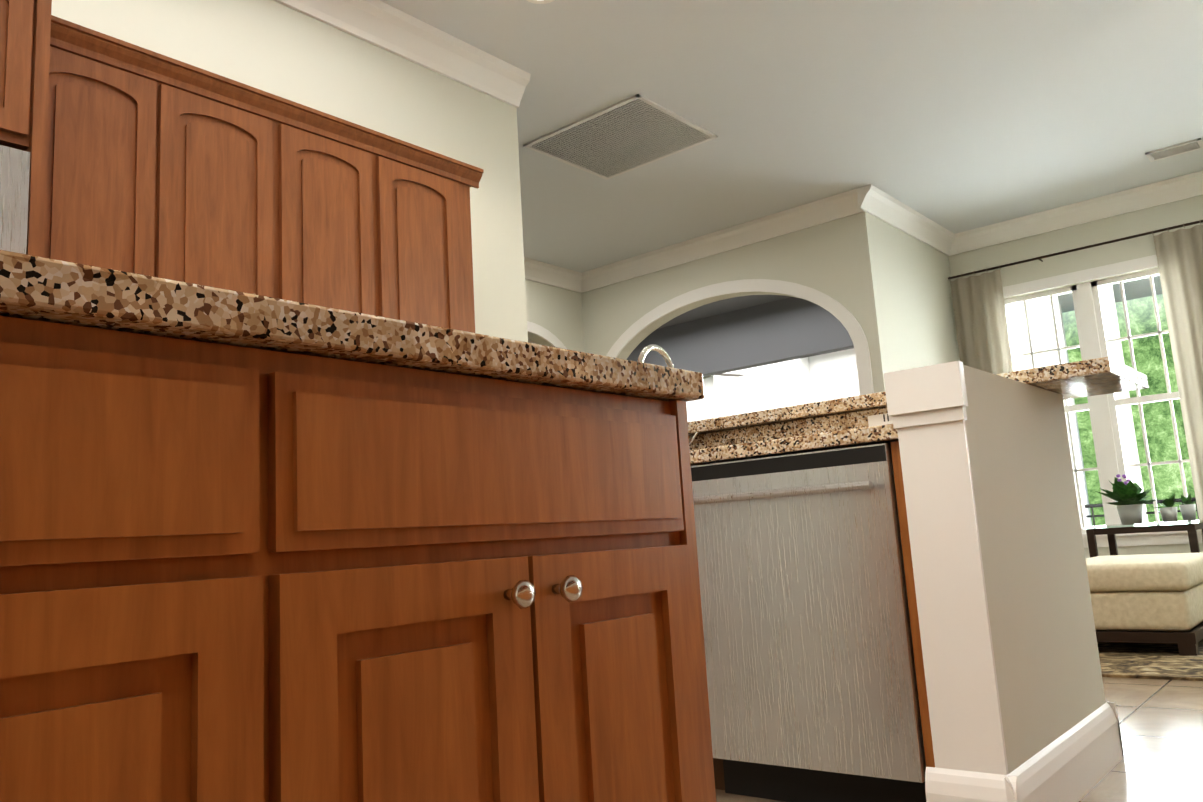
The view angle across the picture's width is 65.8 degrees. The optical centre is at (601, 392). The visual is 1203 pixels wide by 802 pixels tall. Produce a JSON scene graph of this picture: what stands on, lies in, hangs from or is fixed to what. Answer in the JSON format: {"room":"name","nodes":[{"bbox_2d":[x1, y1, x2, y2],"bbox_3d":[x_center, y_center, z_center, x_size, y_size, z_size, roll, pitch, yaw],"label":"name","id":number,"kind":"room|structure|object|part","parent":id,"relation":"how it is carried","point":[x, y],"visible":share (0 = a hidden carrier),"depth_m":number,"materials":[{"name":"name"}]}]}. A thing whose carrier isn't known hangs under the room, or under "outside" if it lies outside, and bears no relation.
{"room":"kitchen","nodes":[
{"label":"kitchen","id":0,"kind":"room"},
{"bbox_2d":[51,0,527,341],"bbox_3d":[-1.509,-0.247,3.436,0.120,3.120,3.410,-11,-12,39],"label":"wall","id":1,"kind":"structure","parent":0,"point":[278,49],"depth_m":4.16,"materials":[{"name":"white paint"}]},
{"bbox_2d":[0,0,43,155],"bbox_3d":[-1.940,-0.913,2.505,0.586,0.550,0.550,-11,-12,39],"label":"upper cabinet","id":2,"kind":"object","parent":1,"relation":"attached to","point":[21,21],"depth_m":2.49,"materials":[{"name":"brown wood"}]},
{"bbox_2d":[26,12,183,281],"bbox_3d":[-1.659,-0.603,2.946,0.367,0.965,0.462,-11,-12,39],"label":"upper cabinet","id":3,"kind":"object","parent":1,"relation":"attached to","point":[146,162],"depth_m":2.86,"materials":[{"name":"brown wood"}]},
{"bbox_2d":[184,63,303,302],"bbox_3d":[-1.414,-0.572,3.235,0.367,0.965,0.561,-11,-12,39],"label":"upper cabinet","id":4,"kind":"object","parent":1,"relation":"attached to","point":[244,181],"depth_m":3.20,"materials":[{"name":"brown wood"}]},
{"bbox_2d":[300,104,399,319],"bbox_3d":[-1.144,-0.537,3.553,0.367,0.965,0.575,-11,-12,39],"label":"upper cabinet","id":5,"kind":"object","parent":1,"relation":"attached to","point":[352,241],"depth_m":3.53,"materials":[{"name":"brown wood"}]},
{"bbox_2d":[274,0,530,107],"bbox_3d":[-1.584,-1.737,3.507,0.113,0.148,3.645,-11,-12,39],"label":"crown molding","id":6,"kind":"structure","parent":1,"relation":"attached to","point":[398,32],"depth_m":4.36,"materials":[{"name":"white wood"}]},
{"bbox_2d":[396,138,475,332],"bbox_3d":[-0.867,-0.502,3.880,0.367,0.965,0.588,-11,-12,39],"label":"upper cabinet","id":7,"kind":"object","parent":1,"relation":"attached to","point":[433,213],"depth_m":3.84,"materials":[{"name":"brown wood"}]},
{"bbox_2d":[525,279,584,351],"bbox_3d":[-2.228,0.209,5.997,0.120,3.120,6.450,-11,-12,39],"label":"wall","id":8,"kind":"structure","parent":0,"point":[556,312],"depth_m":8.33,"materials":[{"name":"white paint"}]},
{"bbox_2d":[527,321,566,348],"bbox_3d":[-0.574,0.662,7.775,0.020,2.590,1.440,-11,-12,39],"label":"trim","id":9,"kind":"structure","parent":8,"relation":"attached to","point":[548,336],"depth_m":8.13,"materials":[{"name":"white wood"}]},
{"bbox_2d":[524,257,582,292],"bbox_3d":[-1.129,-1.130,7.453,0.115,0.148,3.040,-11,-12,39],"label":"crown molding","id":10,"kind":"structure","parent":8,"relation":"attached to","point":[537,271],"depth_m":8.26,"materials":[{"name":"white wood"}]},
{"bbox_2d":[658,295,789,328],"bbox_3d":[-0.333,-0.778,10.319,7.710,0.025,2.080,-11,-12,39],"label":"ceiling panel","id":11,"kind":"object","parent":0,"point":[721,307],"depth_m":9.98,"materials":[{"name":"grey paint"}]},
{"bbox_2d":[581,212,889,392],"bbox_3d":[1.009,0.265,7.580,2.800,3.120,0.140,-11,-12,39],"label":"wall","id":12,"kind":"structure","parent":0,"point":[837,260],"depth_m":7.31,"materials":[{"name":"white paint"}]},
{"bbox_2d":[582,184,881,291],"bbox_3d":[0.930,-1.226,7.641,2.785,0.148,0.113,-11,-12,39],"label":"crown molding","id":13,"kind":"structure","parent":12,"relation":"attached to","point":[867,198],"depth_m":7.48,"materials":[{"name":"white wood"}]},
{"bbox_2d":[606,279,873,394],"bbox_3d":[0.968,0.455,7.486,2.640,2.720,0.020,-11,-12,39],"label":"door frame","id":14,"kind":"structure","parent":12,"relation":"attached to","point":[843,315],"depth_m":7.28,"materials":[{"name":"white wood"}]},
{"bbox_2d":[626,297,853,376],"bbox_3d":[0.387,-0.371,11.145,7.805,0.659,0.150,-11,-12,39],"label":"ceiling","id":15,"kind":"structure","parent":0,"point":[786,329],"depth_m":10.04,"materials":[{"name":"grey paint"}]},
{"bbox_2d":[380,0,1202,312],"bbox_3d":[0.455,-1.638,5.533,15.600,0.050,15.800,-11,-12,39],"label":"ceiling","id":16,"kind":"structure","parent":0,"point":[955,116],"depth_m":5.43,"materials":[{"name":"white paint"}]},
{"bbox_2d":[527,0,554,3],"bbox_3d":[-0.271,-1.786,4.152,0.170,0.006,0.170,-11,-12,39],"label":"recessed light","id":17,"kind":"object","parent":16,"relation":"in","point":[540,1],"visible":1,"depth_m":4.22,"materials":[{"name":"white"}]},
{"bbox_2d":[523,94,717,179],"bbox_3d":[0.120,-1.552,5.742,0.900,0.011,0.800,-11,-12,39],"label":"ceiling vent","id":18,"kind":"object","parent":16,"relation":"in","point":[633,159],"depth_m":5.71,"materials":[{"name":"white metal"}]},
{"bbox_3d":[0.120,-1.557,5.743,0.860,0.002,0.760,-11,-12,39],"label":"dark ceiling air vent","id":19,"kind":"part","parent":18,"relation":"part of","materials":[{"name":"white metal"}]},
{"bbox_2d":[703,374,743,378],"bbox_3d":[1.357,-0.394,12.134,1.217,0.419,1.280,-11,-12,39],"label":"ceiling fan","id":20,"kind":"object","parent":16,"relation":"hanging from","point":[735,375],"visible":0.21,"depth_m":12.34,"materials":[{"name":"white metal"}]},
{"bbox_2d":[1145,138,1202,161],"bbox_3d":[3.971,-1.677,6.436,0.330,0.011,0.200,-11,-12,39],"label":"ceiling vent","id":21,"kind":"object","parent":16,"relation":"in","point":[1175,150],"visible":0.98,"depth_m":6.43,"materials":[{"name":"white metal"}]},
{"bbox_2d":[686,305,1091,525],"bbox_3d":[2.430,1.092,13.266,8.050,3.120,0.150,-11,-12,39],"label":"wall","id":22,"kind":"structure","parent":0,"point":[833,375],"depth_m":12.73,"materials":[{"name":"white"}]},
{"bbox_2d":[873,216,959,371],"bbox_3d":[2.627,0.143,7.438,0.120,3.120,1.710,-11,-12,39],"label":"wall","id":23,"kind":"structure","parent":0,"point":[918,309],"depth_m":7.37,"materials":[{"name":"white paint"}]},
{"bbox_2d":[867,189,957,255],"bbox_3d":[2.492,-1.354,7.440,0.115,0.148,1.560,-11,-12,39],"label":"crown molding","id":24,"kind":"structure","parent":23,"relation":"attached to","point":[893,212],"depth_m":7.47,"materials":[{"name":"white wood"}]},
{"bbox_2d":[715,677,1202,801],"bbox_3d":[0.646,1.486,5.031,15.600,0.050,15.800,-11,-12,39],"label":"floor","id":25,"kind":"structure","parent":0,"point":[1161,724],"depth_m":2.70,"materials":[{"name":"tile"}]},
{"bbox_2d":[0,145,29,253],"bbox_3d":[-1.957,0.245,2.114,0.678,1.785,0.950,-11,-12,39],"label":"fridge","id":26,"kind":"object","parent":25,"relation":"on","point":[14,176],"visible":0.29,"depth_m":2.40,"materials":[{"name":"silver metal"}]},
{"bbox_2d":[0,270,715,801],"bbox_3d":[-0.511,0.434,0.978,0.681,0.878,1.365,-11,-12,39],"label":"kitchen island","id":27,"kind":"object","parent":25,"relation":"on","point":[258,548],"depth_m":0.87,"materials":[{"name":"brown wood"}]},
{"bbox_2d":[0,250,702,381],"bbox_3d":[-0.555,-0.017,1.062,0.679,0.040,1.390,-11,-12,39],"label":"island countertop","id":28,"kind":"structure","parent":27,"relation":"on","point":[19,263],"depth_m":0.86,"materials":[{"name":"beige stone"}]},
{"bbox_2d":[713,758,724,789],"bbox_3d":[0.190,0.838,2.942,0.711,0.620,0.430,-11,-12,39],"label":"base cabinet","id":29,"kind":"object","parent":25,"relation":"on","point":[718,763],"depth_m":2.53,"materials":[{"name":"brown wood"}]},
{"bbox_2d":[690,424,899,465],"bbox_3d":[-0.017,0.287,3.137,2.365,0.037,0.570,-11,-12,39],"label":"countertop","id":30,"kind":"structure","parent":29,"relation":"on","point":[839,438],"depth_m":2.36,"materials":[{"name":"beige stone"}]},
{"bbox_2d":[714,357,812,417],"bbox_3d":[2.292,1.051,12.951,1.490,3.118,0.507,-11,-12,39],"label":"window","id":31,"kind":"structure","parent":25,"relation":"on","point":[773,386],"depth_m":12.97,"materials":[{"name":"white"}]},
{"bbox_2d":[691,443,925,801],"bbox_3d":[0.647,0.614,2.518,0.578,0.872,0.621,-11,-12,39],"label":"dishwasher","id":32,"kind":"object","parent":25,"relation":"on","point":[811,678],"visible":0.81,"depth_m":2.30,"materials":[{"name":"silver metal"}]},
{"bbox_2d":[1097,639,1202,680],"bbox_3d":[4.352,1.024,3.766,4.220,0.012,2.720,-11,-12,39],"label":"rug","id":33,"kind":"object","parent":25,"relation":"on","point":[1166,661],"depth_m":4.12,"materials":[{"name":"beige carpet"}]},
{"bbox_2d":[1084,520,1202,557],"bbox_3d":[3.445,1.105,5.790,0.600,0.577,0.600,-11,-12,39],"label":"side table","id":34,"kind":"object","parent":33,"relation":"on","point":[1190,527],"visible":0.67,"depth_m":5.68,"materials":[{"name":"brown wood"}]},
{"bbox_3d":[3.428,0.826,5.835,0.600,0.011,0.600,-11,-12,39],"label":"glass","id":35,"kind":"part","parent":34,"relation":"part of","materials":[{"name":"clear glass"}]},
{"bbox_2d":[1095,474,1197,524],"bbox_3d":[3.401,0.658,5.817,0.504,0.315,0.486,-11,-12,39],"label":"plants","id":36,"kind":"object","parent":34,"relation":"on","point":[1128,496],"visible":1,"depth_m":5.78,"materials":[{"name":"green plant"}]},
{"bbox_2d":[1086,552,1202,655],"bbox_3d":[2.775,1.065,4.784,0.600,0.417,1.000,-11,-12,39],"label":"ottoman","id":37,"kind":"object","parent":33,"relation":"on","point":[1149,598],"visible":0.77,"depth_m":4.37,"materials":[{"name":"fabric"}]},
{"bbox_2d":[883,361,1123,801],"bbox_3d":[1.056,0.488,2.389,0.192,1.030,0.936,-11,-12,39],"label":"wall column","id":38,"kind":"structure","parent":0,"point":[1021,709],"depth_m":2.12,"materials":[{"name":"white paint"}]},
{"bbox_2d":[688,357,1147,447],"bbox_3d":[0.427,0.149,3.428,2.716,0.040,0.500,-11,-12,39],"label":"countertop","id":39,"kind":"structure","parent":38,"relation":"on","point":[1105,375],"depth_m":2.86,"materials":[{"name":"beige stone"}]},
{"bbox_2d":[948,195,1202,558],"bbox_3d":[5.556,-0.264,6.023,6.250,3.120,0.150,-11,-12,39],"label":"wall","id":40,"kind":"structure","parent":0,"point":[1171,214],"depth_m":7.43,"materials":[{"name":"white paint"}]},
{"bbox_2d":[948,220,1202,279],"bbox_3d":[5.392,-1.439,6.100,6.210,0.020,0.132,-11,-12,39],"label":"curtain rod","id":41,"kind":"object","parent":40,"relation":"attached to","point":[1090,246],"visible":0.97,"depth_m":7.36,"materials":[{"name":"brown metal"}]},
{"bbox_2d":[949,265,1012,373],"bbox_3d":[3.240,0.315,7.663,0.425,2.738,0.078,-11,-12,39],"label":"curtain","id":42,"kind":"object","parent":41,"relation":"hanging from","point":[981,323],"visible":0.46,"depth_m":7.80,"materials":[{"name":"fabric"}]},
{"bbox_2d":[1152,220,1202,541],"bbox_3d":[4.527,0.065,6.597,0.725,2.738,0.080,-11,-12,39],"label":"curtain","id":43,"kind":"object","parent":41,"relation":"hanging from","point":[1179,253],"visible":0.92,"depth_m":6.84,"materials":[{"name":"fabric"}]},
{"bbox_2d":[950,171,1202,255],"bbox_3d":[5.381,-1.737,6.157,6.250,0.148,0.115,-11,-12,39],"label":"crown molding","id":44,"kind":"structure","parent":40,"relation":"attached to","point":[1189,185],"depth_m":7.41,"materials":[{"name":"white wood"}]},
{"bbox_2d":[1002,255,1202,547],"bbox_3d":[5.480,-0.197,6.034,5.620,2.180,0.180,-11,-12,39],"label":"window frames","id":45,"kind":"structure","parent":40,"relation":"in","point":[1103,410],"depth_m":7.29,"materials":[{"name":"white wood"}]},
{"label":"outside","id":46,"kind":"structure","parent":0,"visible":0},
{"bbox_3d":[7.032,1.688,6.039,14.000,0.300,2.000,-11,-12,39],"label":"floor","id":47,"kind":"structure","parent":46,"visible":0},
{"bbox_2d":[1006,285,1148,526],"bbox_3d":[4.189,0.387,8.856,1.300,3.499,1.600,-11,-12,39],"label":"wall","id":48,"kind":"structure","parent":47,"relation":"on","point":[1042,325],"depth_m":8.93,"materials":[{"name":"white"}]},
{"bbox_2d":[1085,497,1198,525],"bbox_3d":[7.949,1.019,6.517,9.007,1.056,0.040,-11,-12,39],"label":"railing","id":49,"kind":"object","parent":47,"relation":"on","point":[1091,506],"visible":0.08,"depth_m":9.08,"materials":[{"name":"grey metal"}]},
{"bbox_3d":[-3.927,-0.144,3.154,3.480,3.120,0.120,-11,-12,39],"label":"wall","id":50,"kind":"structure","parent":0,"visible":0},
{"bbox_2d":[868,413,892,426],"bbox_3d":[0.856,0.098,2.788,0.115,0.070,0.006,-11,-12,39],"label":"electrical outlet plate","id":51,"kind":"object","parent":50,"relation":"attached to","point":[879,419],"visible":0.1,"depth_m":2.79,"materials":[{"name":"white plastic"}]},
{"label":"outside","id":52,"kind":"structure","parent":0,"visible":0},
{"bbox_2d":[1062,294,1197,525],"bbox_3d":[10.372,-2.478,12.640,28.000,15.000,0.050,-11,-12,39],"label":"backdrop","id":53,"kind":"structure","parent":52,"point":[1156,415],"depth_m":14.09,"materials":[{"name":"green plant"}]}
]}

